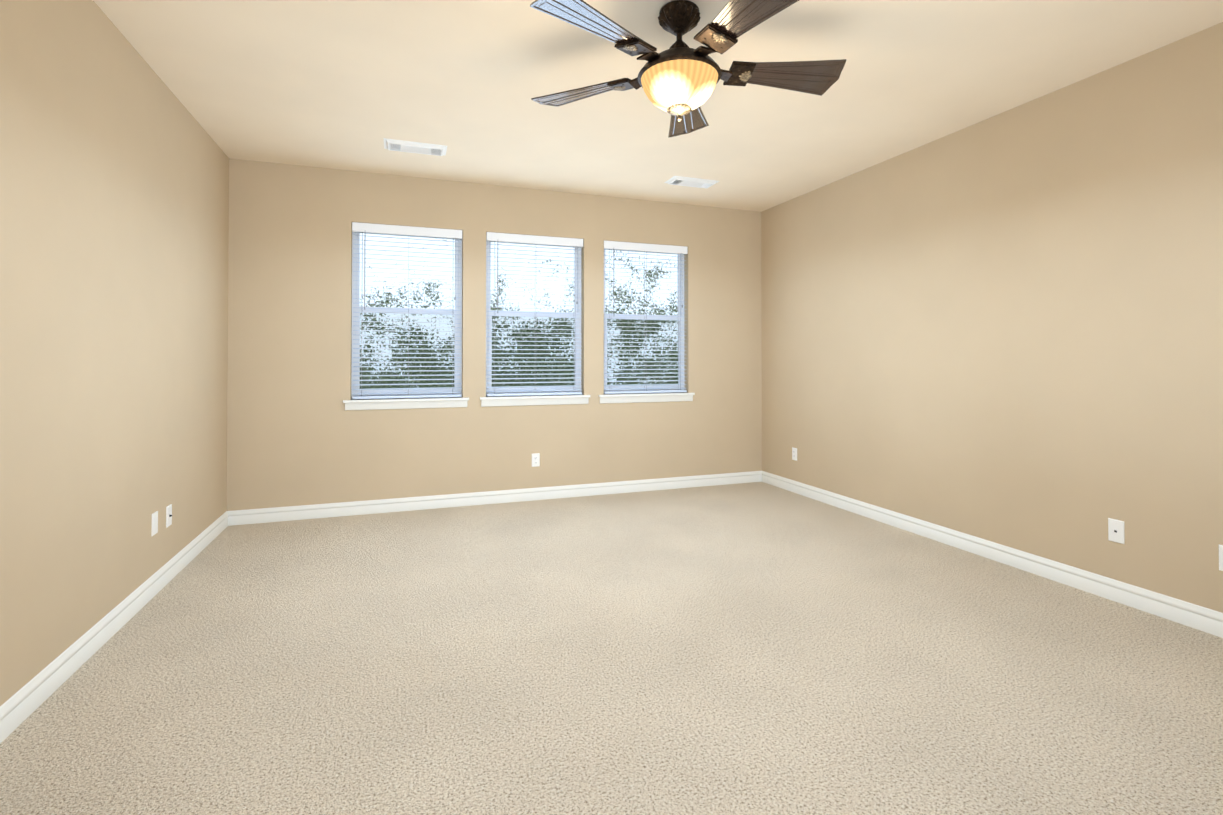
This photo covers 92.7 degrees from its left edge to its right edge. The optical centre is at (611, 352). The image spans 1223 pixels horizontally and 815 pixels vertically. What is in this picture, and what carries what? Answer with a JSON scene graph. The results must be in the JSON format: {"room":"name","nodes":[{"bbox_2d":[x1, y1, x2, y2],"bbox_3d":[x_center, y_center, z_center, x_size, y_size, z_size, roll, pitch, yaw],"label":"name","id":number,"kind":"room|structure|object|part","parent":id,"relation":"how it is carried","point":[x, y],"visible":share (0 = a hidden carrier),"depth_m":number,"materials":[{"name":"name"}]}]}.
{"room":"empty bedroom","nodes":[
{"label":"empty bedroom","id":0,"kind":"room"},
{"bbox_2d":[0,0,228,705],"bbox_3d":[-1.961,-0.118,1.616,0.150,2.740,5.760,0,-1,-20],"label":"wall","id":1,"kind":"structure","parent":0,"point":[114,202],"depth_m":2.48,"materials":[{"name":"paint"}]},
{"bbox_2d":[0,511,227,742],"bbox_3d":[-1.909,1.200,1.699,0.015,0.106,5.610,0,-1,-20],"label":"baseboard","id":2,"kind":"structure","parent":1,"relation":"attached to","point":[23,703],"depth_m":2.43,"materials":[{"name":"white wood"}]},
{"bbox_2d":[151,511,157,535],"bbox_3d":[-2.404,0.899,3.071,0.008,0.115,0.070,0,-1,-20],"label":"electrical outlet","id":3,"kind":"object","parent":1,"relation":"attached to","point":[154,529],"visible":1,"depth_m":3.06,"materials":[{"name":"white plastic"}]},
{"bbox_2d":[166,504,171,527],"bbox_3d":[-2.468,0.911,3.260,0.015,0.115,0.070,0,-1,-20],"label":"outlet","id":4,"kind":"object","parent":1,"relation":"attached to","point":[168,515],"visible":0.98,"depth_m":3.25,"materials":[{"name":"white plastic"}]},
{"bbox_2d":[227,158,761,510],"bbox_3d":[-0.694,-0.076,5.210,4.966,2.740,0.150,0,-1,-20],"label":"wall","id":5,"kind":"structure","parent":0,"point":[298,434],"depth_m":4.91,"materials":[{"name":"paint"}]},
{"bbox_2d":[343,397,468,410],"bbox_3d":[-1.676,0.418,4.807,0.968,0.082,0.134,0,-1,-20],"label":"sill","id":6,"kind":"structure","parent":5,"relation":"attached to","point":[399,403],"depth_m":4.75,"materials":[{"name":"white wood"}]},
{"bbox_2d":[351,232,461,398],"bbox_3d":[-1.700,-0.333,4.883,0.868,1.421,0.082,0,-1,-20],"label":"window","id":7,"kind":"structure","parent":5,"relation":"in","point":[356,294],"depth_m":4.83,"materials":[{"name":"white plastic"}]},
{"bbox_2d":[352,222,461,398],"bbox_3d":[-1.677,-0.336,4.819,0.856,1.413,0.060,0,-1,-20],"label":"window blind","id":8,"kind":"object","parent":7,"relation":"attached to","point":[402,230],"visible":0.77,"depth_m":4.80,"materials":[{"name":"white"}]},
{"bbox_2d":[361,232,365,395],"bbox_3d":[-2.005,-0.323,4.694,0.020,1.345,0.071,1,-1,-41],"label":"blind cord","id":9,"kind":"object","parent":8,"relation":"attached to","point":[362,232],"depth_m":4.68,"materials":[{"name":"white fabric"}]},
{"bbox_2d":[408,295,408,373],"bbox_3d":[-1.679,-0.321,4.823,0.002,1.345,0.048,0,-1,-20],"label":"blind cord","id":10,"kind":"object","parent":8,"relation":"attached to","point":[408,317],"depth_m":4.80,"materials":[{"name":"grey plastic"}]},
{"bbox_2d":[452,238,455,393],"bbox_3d":[-1.337,-0.320,4.934,0.015,1.345,0.069,0,-1,-35],"label":"blind cord","id":11,"kind":"object","parent":8,"relation":"attached to","point":[453,238],"depth_m":4.96,"materials":[{"name":"white fabric"}]},
{"bbox_2d":[227,471,761,525],"bbox_3d":[-0.666,1.240,5.118,4.666,0.106,0.015,0,-1,-20],"label":"baseboard","id":12,"kind":"structure","parent":5,"relation":"attached to","point":[265,515],"depth_m":4.93,"materials":[{"name":"white wood"}]},
{"bbox_2d":[486,241,580,395],"bbox_3d":[-0.697,-0.329,5.243,0.879,1.421,0.082,0,-1,-20],"label":"window","id":13,"kind":"structure","parent":5,"relation":"in","point":[577,288],"depth_m":5.22,"materials":[{"name":"white plastic"}]},
{"bbox_2d":[486,232,582,395],"bbox_3d":[-0.674,-0.331,5.179,0.867,1.413,0.060,0,-1,-20],"label":"window blind","id":14,"kind":"object","parent":13,"relation":"attached to","point":[529,239],"visible":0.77,"depth_m":5.16,"materials":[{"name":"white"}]},
{"bbox_2d":[494,241,497,312],"bbox_3d":[-1.007,-0.319,5.053,0.019,1.345,0.070,1,-1,-41],"label":"blind cord","id":15,"kind":"object","parent":14,"relation":"attached to","point":[497,279],"depth_m":5.04,"materials":[{"name":"white fabric"}]},
{"bbox_2d":[480,394,589,406],"bbox_3d":[-0.673,0.422,5.167,0.979,0.082,0.134,0,-1,-20],"label":"sill","id":16,"kind":"structure","parent":5,"relation":"attached to","point":[489,401],"depth_m":5.11,"materials":[{"name":"white wood"}]},
{"bbox_2d":[532,453,539,466],"bbox_3d":[-0.666,0.943,5.124,0.070,0.115,0.009,0,-1,-20],"label":"electrical outlet","id":17,"kind":"object","parent":5,"relation":"attached to","point":[535,459],"visible":1,"depth_m":5.12,"materials":[{"name":"white plastic"}]},
{"bbox_2d":[604,249,683,393],"bbox_3d":[0.302,-0.325,5.602,0.869,1.421,0.082,0,-1,-20],"label":"window","id":18,"kind":"structure","parent":5,"relation":"in","point":[680,294],"depth_m":5.66,"materials":[{"name":"white plastic"}]},
{"bbox_2d":[604,240,687,393],"bbox_3d":[0.325,-0.327,5.538,0.857,1.413,0.060,0,-1,-20],"label":"window blind","id":19,"kind":"object","parent":18,"relation":"attached to","point":[645,247],"visible":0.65,"depth_m":5.52,"materials":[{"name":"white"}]},
{"bbox_2d":[609,249,609,390],"bbox_3d":[-0.003,-0.315,5.413,0.020,1.345,0.070,1,-1,-41],"label":"blind cord","id":20,"kind":"object","parent":19,"relation":"attached to","point":[609,249],"depth_m":5.44,"materials":[{"name":"white fabric"}]},
{"bbox_2d":[644,251,646,390],"bbox_3d":[0.323,-0.313,5.542,0.002,1.345,0.048,0,-1,-20],"label":"blind cord","id":21,"kind":"object","parent":19,"relation":"attached to","point":[644,322],"depth_m":5.53,"materials":[{"name":"white fabric"}]},
{"bbox_2d":[680,305,682,389],"bbox_3d":[0.665,-0.312,5.653,0.016,1.345,0.069,0,-1,-35],"label":"blind cord","id":22,"kind":"object","parent":19,"relation":"attached to","point":[682,305],"depth_m":5.63,"materials":[{"name":"white fabric"}]},
{"bbox_2d":[599,392,694,403],"bbox_3d":[0.326,0.426,5.526,0.969,0.082,0.134,0,-1,-20],"label":"sill","id":23,"kind":"structure","parent":5,"relation":"attached to","point":[642,397],"depth_m":5.47,"materials":[{"name":"white wood"}]},
{"bbox_2d":[0,482,1222,814],"bbox_3d":[0.280,1.322,2.484,4.966,0.120,5.910,0,-1,-20],"label":"floor","id":24,"kind":"structure","parent":0,"point":[756,648],"depth_m":2.24,"materials":[{"name":"carpet"}]},
{"bbox_2d":[93,0,1222,211],"bbox_3d":[0.280,-1.538,2.517,4.966,0.120,5.910,0,-1,-20],"label":"ceiling","id":25,"kind":"structure","parent":0,"point":[350,85],"depth_m":3.15,"materials":[{"name":"paint"}]},
{"bbox_2d":[384,138,446,155],"bbox_3d":[-1.388,-1.449,4.132,0.420,0.020,0.200,0,-1,-20],"label":"ceiling vent","id":26,"kind":"object","parent":25,"relation":"in","point":[414,147],"visible":1,"depth_m":4.11,"materials":[{"name":"white metal"}]},
{"bbox_2d":[530,0,845,137],"bbox_3d":[0.314,-1.239,2.491,1.405,0.478,1.392,0,-1,-20],"label":"fan","id":27,"kind":"object","parent":25,"relation":"hanging from","point":[678,79],"visible":1,"depth_m":2.43,"materials":[{"name":"brown wood"}]},
{"bbox_3d":[-0.131,-1.226,2.748,0.496,0.006,0.228,0,12,29],"label":"blade","id":28,"kind":"part","parent":27,"relation":"part of","materials":[{"name":"brown wood"}]},
{"bbox_3d":[-0.059,-1.232,2.185,0.496,0.006,0.228,1,12,-43],"label":"blade","id":29,"kind":"part","parent":27,"relation":"part of","materials":[{"name":"brown wood"}]},
{"bbox_3d":[0.293,-1.119,2.515,0.332,0.134,0.332,0,-1,-20],"label":"lamp shade","id":30,"kind":"part","parent":27,"relation":"part of","materials":[{"name":"beige glass"}]},
{"bbox_3d":[0.293,-1.329,2.518,0.360,0.298,0.360,0,-1,-20],"label":"motor","id":31,"kind":"part","parent":27,"relation":"part of","materials":[{"name":"brown metal"}]},
{"bbox_3d":[0.382,-1.223,2.991,0.228,0.006,0.496,-13,-3,10],"label":"blade","id":32,"kind":"part","parent":27,"relation":"part of","materials":[{"name":"brown wood"}]},
{"label":"blade","id":33,"kind":"part","parent":27,"relation":"part of","materials":[{"name":"brown wood"}]},
{"label":"blade","id":34,"kind":"part","parent":27,"relation":"part of","materials":[{"name":"brown wood"}]},
{"bbox_2d":[664,176,718,188],"bbox_3d":[0.681,-1.439,4.939,0.420,0.020,0.200,0,-1,-20],"label":"ceiling vent","id":35,"kind":"object","parent":25,"relation":"in","point":[690,182],"visible":1,"depth_m":4.91,"materials":[{"name":"white metal"}]},
{"bbox_2d":[761,22,1222,612],"bbox_3d":[2.572,-0.099,3.244,0.150,2.740,5.760,0,-1,-20],"label":"wall","id":36,"kind":"structure","parent":0,"point":[1003,328],"depth_m":3.37,"materials":[{"name":"paint"}]},
{"bbox_2d":[792,447,796,460],"bbox_3d":[1.701,0.941,5.421,0.009,0.115,0.070,0,-1,-20],"label":"electrical outlet","id":37,"kind":"object","parent":36,"relation":"attached to","point":[794,453],"visible":1,"depth_m":5.42,"materials":[{"name":"white plastic"}]},
{"bbox_2d":[762,471,1222,637],"bbox_3d":[2.469,1.218,3.271,0.015,0.106,5.610,0,-1,-20],"label":"baseboard","id":38,"kind":"structure","parent":36,"relation":"attached to","point":[1204,619],"depth_m":3.35,"materials":[{"name":"white wood"}]},
{"bbox_2d":[1108,518,1124,543],"bbox_3d":[2.579,0.911,2.980,0.008,0.115,0.070,0,-1,-20],"label":"outlet","id":39,"kind":"object","parent":36,"relation":"attached to","point":[1115,530],"visible":1,"depth_m":2.98,"materials":[{"name":"white plastic"}]},
{"bbox_2d":[1219,544,1222,570],"bbox_3d":[2.724,0.913,2.572,0.009,0.115,0.070,0,-1,-20],"label":"electrical outlet","id":40,"kind":"object","parent":36,"relation":"attached to","point":[1220,557],"visible":1,"depth_m":2.60,"materials":[{"name":"white plastic"}]},
{"label":"outside","id":41,"kind":"structure","parent":0,"visible":0},
{"bbox_2d":[359,233,677,389],"bbox_3d":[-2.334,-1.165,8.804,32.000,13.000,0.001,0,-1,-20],"label":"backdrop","id":42,"kind":"structure","parent":41,"point":[554,298],"depth_m":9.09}
]}

